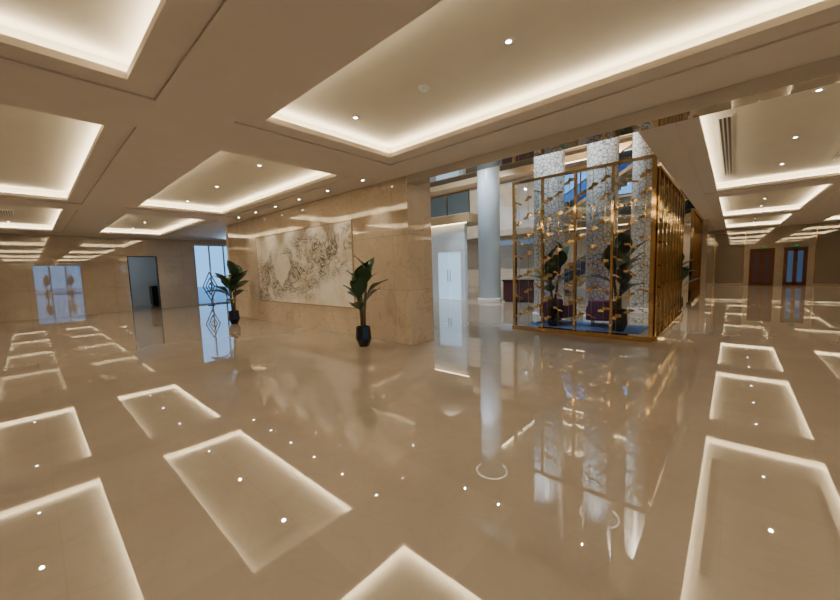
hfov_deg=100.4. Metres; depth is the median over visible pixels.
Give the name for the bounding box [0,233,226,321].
wall
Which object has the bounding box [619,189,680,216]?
balcony railing
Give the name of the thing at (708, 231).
wall
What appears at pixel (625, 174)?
staircase
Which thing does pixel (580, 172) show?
window
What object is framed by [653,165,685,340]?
screen
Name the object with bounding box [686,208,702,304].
screen
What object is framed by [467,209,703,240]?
ceiling
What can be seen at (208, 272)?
sculpture
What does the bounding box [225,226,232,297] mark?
wall
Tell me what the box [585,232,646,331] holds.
potted plant
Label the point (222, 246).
window frame
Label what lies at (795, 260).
door
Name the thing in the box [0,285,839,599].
floor
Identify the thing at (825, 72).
beam
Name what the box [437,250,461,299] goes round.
door
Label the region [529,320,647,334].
rug
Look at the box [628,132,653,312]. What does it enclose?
column
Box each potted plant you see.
[205,260,250,323]
[343,256,387,346]
[530,240,582,325]
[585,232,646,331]
[681,253,698,307]
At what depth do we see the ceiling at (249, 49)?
3.81 m
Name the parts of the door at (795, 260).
pane, pane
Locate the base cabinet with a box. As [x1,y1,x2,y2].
[149,286,158,305]
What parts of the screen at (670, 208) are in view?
rail, rail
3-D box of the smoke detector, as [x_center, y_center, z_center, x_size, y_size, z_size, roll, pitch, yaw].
[0.050,-2.444,4.056,0.130,0.049,0.130,3,7,42]
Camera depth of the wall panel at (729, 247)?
21.97 m
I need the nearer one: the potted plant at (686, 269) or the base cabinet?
the potted plant at (686, 269)
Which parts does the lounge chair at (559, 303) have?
backrest, armrest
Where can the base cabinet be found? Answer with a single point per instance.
(153, 290)
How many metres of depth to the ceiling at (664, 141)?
9.01 m
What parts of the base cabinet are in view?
door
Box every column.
[477,166,501,301]
[532,150,564,317]
[583,136,618,322]
[617,136,619,223]
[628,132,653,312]
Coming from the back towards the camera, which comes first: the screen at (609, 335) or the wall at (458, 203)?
the wall at (458, 203)
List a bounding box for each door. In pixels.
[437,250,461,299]
[748,248,774,284]
[782,246,808,284]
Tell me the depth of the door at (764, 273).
21.09 m
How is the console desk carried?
on the floor
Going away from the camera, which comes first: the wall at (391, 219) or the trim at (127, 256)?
the wall at (391, 219)
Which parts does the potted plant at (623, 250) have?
stem, pot, stem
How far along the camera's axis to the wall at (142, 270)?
19.37 m
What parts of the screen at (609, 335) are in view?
post, rod, post, rod, rod, post, rod, rail, rail, rod, rod, post, rod, rod, rod, post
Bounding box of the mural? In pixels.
[255,219,355,308]
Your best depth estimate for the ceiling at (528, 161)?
24.34 m
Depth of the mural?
9.66 m
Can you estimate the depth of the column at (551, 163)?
10.18 m
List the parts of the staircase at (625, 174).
handrail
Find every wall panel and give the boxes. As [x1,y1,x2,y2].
[714,232,745,282]
[813,226,839,283]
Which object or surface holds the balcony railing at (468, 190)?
on the ceiling at (471, 219)
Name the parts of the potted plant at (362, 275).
stem, pot, stem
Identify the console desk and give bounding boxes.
[502,279,533,301]
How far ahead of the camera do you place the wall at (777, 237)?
20.52 m
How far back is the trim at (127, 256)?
17.31 m
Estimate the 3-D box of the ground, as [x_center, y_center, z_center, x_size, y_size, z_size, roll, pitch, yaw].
[3.381,1.355,3.865,120.000,0.180,130.000,3,7,42]
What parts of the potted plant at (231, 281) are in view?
pot, stem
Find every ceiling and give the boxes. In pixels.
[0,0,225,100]
[0,0,839,239]
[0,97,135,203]
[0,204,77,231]
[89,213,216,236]
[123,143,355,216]
[176,226,225,240]
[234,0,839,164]
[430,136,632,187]
[431,213,477,226]
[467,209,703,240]
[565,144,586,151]
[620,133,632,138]
[638,123,839,230]
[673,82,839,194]
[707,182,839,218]
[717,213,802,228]
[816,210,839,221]
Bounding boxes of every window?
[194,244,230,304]
[565,172,631,202]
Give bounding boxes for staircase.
[564,143,659,225]
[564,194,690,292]
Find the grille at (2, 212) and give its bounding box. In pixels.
[0,209,14,215]
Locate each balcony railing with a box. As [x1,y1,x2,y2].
[430,189,469,215]
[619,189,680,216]
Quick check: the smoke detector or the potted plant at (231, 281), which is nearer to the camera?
the smoke detector
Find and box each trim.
[127,256,161,310]
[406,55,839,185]
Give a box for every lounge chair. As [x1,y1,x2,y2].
[539,298,576,323]
[586,300,614,326]
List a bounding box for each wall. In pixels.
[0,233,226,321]
[128,257,156,306]
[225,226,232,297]
[227,176,433,344]
[430,156,695,289]
[431,223,467,300]
[700,219,715,293]
[713,222,839,285]
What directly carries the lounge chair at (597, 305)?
on the rug
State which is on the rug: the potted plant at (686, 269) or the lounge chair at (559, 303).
the lounge chair at (559, 303)
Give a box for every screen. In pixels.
[512,154,657,342]
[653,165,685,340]
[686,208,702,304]
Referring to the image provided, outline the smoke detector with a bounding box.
[419,84,429,91]
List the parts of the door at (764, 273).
pane, pane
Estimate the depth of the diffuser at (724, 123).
6.18 m
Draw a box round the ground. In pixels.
[198,286,229,303]
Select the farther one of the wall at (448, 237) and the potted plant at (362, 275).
the wall at (448, 237)
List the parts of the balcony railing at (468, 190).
handrail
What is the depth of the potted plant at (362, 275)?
7.21 m
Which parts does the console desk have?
door, door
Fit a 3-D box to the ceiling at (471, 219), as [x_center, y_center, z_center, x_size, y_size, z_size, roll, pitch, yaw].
[0.882,-3.978,18.509,5.200,0.430,1.700,3,7,42]
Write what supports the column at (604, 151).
on the floor
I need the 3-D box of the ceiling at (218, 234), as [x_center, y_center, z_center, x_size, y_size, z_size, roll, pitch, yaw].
[-7.855,-3.141,16.953,8.100,0.001,4.780,3,7,42]
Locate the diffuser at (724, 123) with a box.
[717,114,732,175]
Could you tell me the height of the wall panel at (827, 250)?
3.130 m
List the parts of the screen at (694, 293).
rail, rail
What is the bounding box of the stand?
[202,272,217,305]
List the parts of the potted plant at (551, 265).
stem, pot, stem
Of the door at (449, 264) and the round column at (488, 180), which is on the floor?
the round column at (488, 180)
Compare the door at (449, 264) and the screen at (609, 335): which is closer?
the screen at (609, 335)

